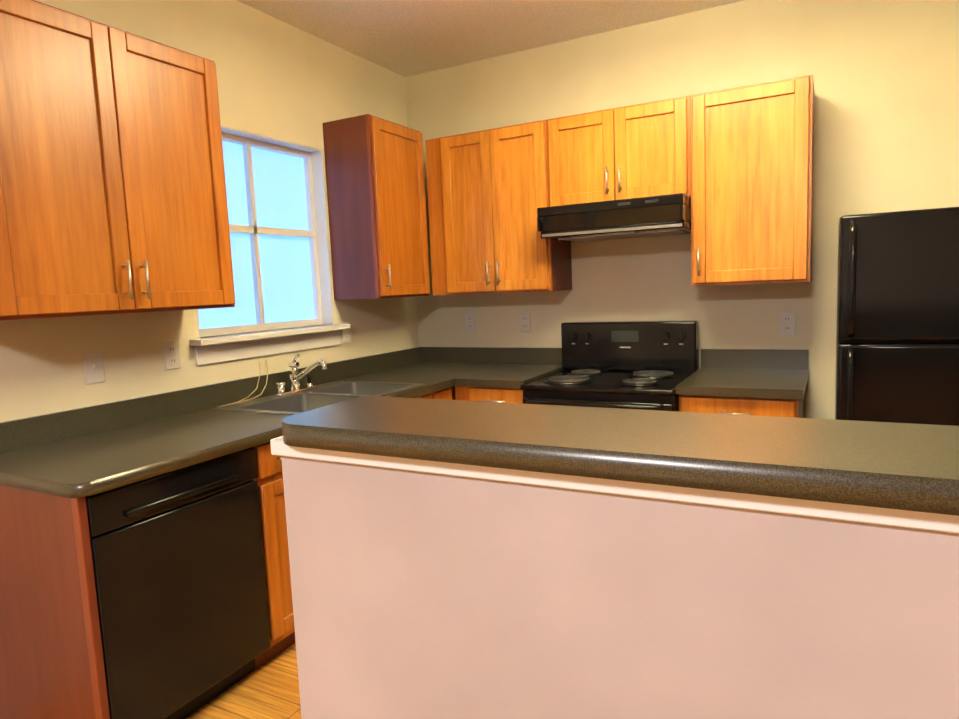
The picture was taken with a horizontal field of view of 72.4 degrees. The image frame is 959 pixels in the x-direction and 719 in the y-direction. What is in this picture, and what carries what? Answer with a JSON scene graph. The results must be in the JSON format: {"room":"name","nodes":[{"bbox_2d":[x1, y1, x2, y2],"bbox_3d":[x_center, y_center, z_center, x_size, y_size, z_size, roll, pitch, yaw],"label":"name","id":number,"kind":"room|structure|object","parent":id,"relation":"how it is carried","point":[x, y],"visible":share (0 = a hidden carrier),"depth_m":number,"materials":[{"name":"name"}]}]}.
{"room":"kitchen","nodes":[
{"label":"kitchen","id":0,"kind":"room"},
{"bbox_2d":[0,0,418,421],"bbox_3d":[-2.160,-0.023,1.245,0.150,2.740,7.430,1,7,28],"label":"wall","id":1,"kind":"structure","parent":0,"point":[279,79],"depth_m":2.94,"materials":[{"name":"beige paint"}]},
{"bbox_2d":[83,351,104,384],"bbox_3d":[-1.429,0.031,2.435,0.016,0.116,0.072,1,7,28],"label":"light switch","id":2,"kind":"object","parent":1,"relation":"attached to","point":[93,367],"depth_m":2.43,"materials":[{"name":"white plastic"}]},
{"bbox_2d":[0,0,234,320],"bbox_3d":[-1.318,-0.631,2.255,0.360,0.945,0.880,1,7,28],"label":"upper cabinet","id":3,"kind":"object","parent":1,"relation":"attached to","point":[113,197],"visible":1,"depth_m":2.14,"materials":[{"name":"brown wood"}]},
{"bbox_2d":[163,340,180,369],"bbox_3d":[-1.277,-0.018,2.725,0.007,0.116,0.072,1,7,28],"label":"outlet","id":4,"kind":"object","parent":1,"relation":"attached to","point":[171,348],"depth_m":2.72,"materials":[{"name":"white plastic"}]},
{"bbox_2d":[197,126,333,337],"bbox_3d":[-1.078,-0.609,3.204,0.108,0.936,0.878,1,7,28],"label":"window","id":5,"kind":"structure","parent":1,"relation":"in","point":[276,202],"depth_m":3.35,"materials":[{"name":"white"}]},
{"bbox_2d":[189,324,349,365],"bbox_3d":[-1.007,-0.085,3.236,0.150,0.115,0.980,1,7,28],"label":"window sill","id":6,"kind":"structure","parent":1,"relation":"attached to","point":[214,349],"depth_m":3.13,"materials":[{"name":"white wood"}]},
{"bbox_2d":[342,322,350,342],"bbox_3d":[-0.750,-0.152,3.705,0.007,0.116,0.072,1,7,28],"label":"outlet","id":7,"kind":"object","parent":1,"relation":"attached to","point":[346,333],"depth_m":3.70,"materials":[{"name":"white plastic"}]},
{"bbox_2d":[322,114,429,299],"bbox_3d":[-0.547,-0.822,3.689,0.360,0.945,0.490,1,7,28],"label":"upper cabinet","id":8,"kind":"object","parent":1,"relation":"attached to","point":[374,168],"visible":1,"depth_m":3.52,"materials":[{"name":"brown wood"}]},
{"bbox_2d":[185,642,300,718],"bbox_3d":[0.894,1.422,-0.050,6.800,0.100,8.000,1,7,28],"label":"floor","id":9,"kind":"structure","parent":0,"point":[269,689],"depth_m":2.30,"materials":[{"name":"wood"}]},
{"bbox_2d":[85,447,270,718],"bbox_3d":[-1.171,0.768,2.243,0.615,0.868,0.600,1,7,28],"label":"dishwasher","id":10,"kind":"object","parent":9,"relation":"on","point":[179,572],"visible":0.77,"depth_m":2.06,"materials":[{"name":"black"}]},
{"bbox_2d":[254,442,295,669],"bbox_3d":[-0.967,0.708,2.672,0.625,0.876,0.351,1,7,28],"label":"base cabinet","id":11,"kind":"object","parent":9,"relation":"on","point":[269,478],"depth_m":2.42,"materials":[{"name":"brown wood"}]},
{"bbox_2d":[416,386,455,399],"bbox_3d":[-0.463,0.583,3.610,0.625,0.876,0.269,1,7,28],"label":"base cabinet","id":12,"kind":"object","parent":9,"relation":"on","point":[448,393],"depth_m":3.45,"materials":[{"name":"brown wood"}]},
{"bbox_2d":[0,347,483,497],"bbox_3d":[-0.733,0.144,3.055,0.660,0.139,2.659,1,7,28],"label":"countertop","id":13,"kind":"structure","parent":12,"relation":"on","point":[85,451],"depth_m":2.35,"materials":[{"name":"laminate"}]},
{"bbox_2d":[219,360,268,406],"bbox_3d":[-1.089,0.106,3.034,0.051,0.170,0.338,1,7,28],"label":"loose cable","id":14,"kind":"object","parent":13,"relation":"on","point":[255,389],"visible":0.96,"depth_m":3.10,"materials":[{"name":"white plastic"}]},
{"bbox_2d":[213,354,424,414],"bbox_3d":[-0.715,0.168,3.083,0.557,0.379,0.840,1,7,28],"label":"sink basin","id":15,"kind":"object","parent":13,"relation":"in","point":[296,398],"visible":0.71,"depth_m":3.15,"materials":[{"name":"silver metal"}]},
{"bbox_2d":[384,347,475,354],"bbox_3d":[-0.236,0.028,3.915,0.420,0.139,0.659,1,7,28],"label":"backsplash","id":16,"kind":"structure","parent":12,"relation":"on","point":[417,350],"depth_m":4.25,"materials":[{"name":"laminate"}]},
{"bbox_2d":[455,386,522,403],"bbox_3d":[0.205,0.540,3.740,0.427,0.875,0.670,1,7,28],"label":"base cabinet","id":17,"kind":"object","parent":9,"relation":"on","point":[491,394],"visible":0.17,"depth_m":3.43,"materials":[{"name":"brown wood"}]},
{"bbox_2d":[456,347,563,387],"bbox_3d":[0.202,0.036,3.681,0.394,0.139,0.659,1,7,28],"label":"countertop","id":18,"kind":"structure","parent":17,"relation":"on","point":[502,367],"depth_m":3.89,"materials":[{"name":"laminate"}]},
{"bbox_2d":[521,320,698,411],"bbox_3d":[0.686,0.410,3.385,0.748,1.172,0.712,1,7,28],"label":"range","id":19,"kind":"object","parent":9,"relation":"on","point":[645,365],"visible":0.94,"depth_m":3.44,"materials":[{"name":"black metal"}]},
{"bbox_2d":[679,395,803,417],"bbox_3d":[1.275,0.559,3.167,0.492,0.875,0.670,1,7,28],"label":"base cabinet","id":20,"kind":"object","parent":9,"relation":"on","point":[776,407],"visible":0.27,"depth_m":2.86,"materials":[{"name":"brown wood"}]},
{"bbox_2d":[676,349,808,398],"bbox_3d":[1.264,0.054,3.112,0.514,0.139,0.659,1,7,28],"label":"countertop","id":21,"kind":"structure","parent":20,"relation":"on","point":[770,373],"depth_m":3.19,"materials":[{"name":"laminate"}]},
{"bbox_2d":[835,207,958,425],"bbox_3d":[1.868,0.215,2.705,0.700,1.610,0.742,1,7,28],"label":"fridge","id":22,"kind":"object","parent":9,"relation":"on","point":[897,345],"visible":0.5,"depth_m":2.46,"materials":[{"name":"black metal"}]},
{"bbox_2d":[237,0,743,76],"bbox_3d":[0.775,-1.398,-0.362,6.800,0.100,8.000,1,7,28],"label":"ceiling","id":23,"kind":"structure","parent":0,"point":[405,38],"depth_m":3.36,"materials":[{"name":"white paint"}]},
{"bbox_2d":[281,456,958,718],"bbox_3d":[1.043,0.739,0.630,3.100,1.094,0.130,1,7,28],"label":"wall","id":24,"kind":"structure","parent":0,"point":[419,595],"depth_m":0.97,"materials":[{"name":"pink paint"}]},
{"bbox_2d":[270,436,958,533],"bbox_3d":[1.013,0.180,0.572,3.114,0.030,0.158,1,7,28],"label":"trim","id":25,"kind":"structure","parent":24,"relation":"on","point":[891,517],"depth_m":0.90,"materials":[{"name":"white"}]},
{"bbox_2d":[282,396,958,515],"bbox_3d":[1.041,0.140,0.595,3.088,0.040,0.295,1,7,28],"label":"bar","id":26,"kind":"object","parent":25,"relation":"on","point":[905,466],"visible":0.91,"depth_m":0.93,"materials":[{"name":"laminate"}]},
{"bbox_2d":[405,0,958,419],"bbox_3d":[1.139,-0.420,3.579,3.450,2.740,0.150,1,7,28],"label":"wall","id":27,"kind":"structure","parent":0,"point":[885,73],"depth_m":3.32,"materials":[{"name":"beige paint"}]},
{"bbox_2d":[465,313,475,331],"bbox_3d":[-0.058,-0.235,4.157,0.072,0.116,0.007,1,7,28],"label":"outlet","id":28,"kind":"object","parent":27,"relation":"attached to","point":[470,322],"depth_m":4.15,"materials":[{"name":"white plastic"}]},
{"bbox_2d":[425,120,571,294],"bbox_3d":[0.107,-0.836,3.795,0.754,0.896,0.345,1,7,28],"label":"upper cabinet","id":29,"kind":"object","parent":27,"relation":"attached to","point":[486,188],"depth_m":3.63,"materials":[{"name":"brown wood"}]},
{"bbox_2d":[520,313,530,331],"bbox_3d":[0.277,-0.224,3.979,0.072,0.116,0.007,1,7,28],"label":"outlet","id":30,"kind":"object","parent":27,"relation":"attached to","point":[525,318],"depth_m":3.97,"materials":[{"name":"white plastic"}]},
{"bbox_2d":[537,193,690,241],"bbox_3d":[0.729,-0.716,3.387,0.722,0.158,0.501,1,7,28],"label":"range hood","id":31,"kind":"object","parent":27,"relation":"attached to","point":[660,215],"visible":0.88,"depth_m":3.19,"materials":[{"name":"black metal"}]},
{"bbox_2d":[545,95,692,206],"bbox_3d":[0.752,-1.038,3.421,0.726,0.466,0.345,1,7,28],"label":"upper cabinet","id":32,"kind":"object","parent":27,"relation":"attached to","point":[643,149],"depth_m":3.25,"materials":[{"name":"brown wood"}]},
{"bbox_2d":[691,74,814,285],"bbox_3d":[1.310,-0.815,3.151,0.516,0.896,0.345,1,7,28],"label":"upper cabinet","id":33,"kind":"object","parent":27,"relation":"attached to","point":[736,164],"depth_m":3.00,"materials":[{"name":"brown wood"}]},
{"bbox_2d":[779,312,794,334],"bbox_3d":[1.549,-0.179,3.300,0.072,0.116,0.007,1,7,28],"label":"outlet","id":34,"kind":"object","parent":27,"relation":"attached to","point":[786,323],"depth_m":3.30,"materials":[{"name":"white plastic"}]}
]}

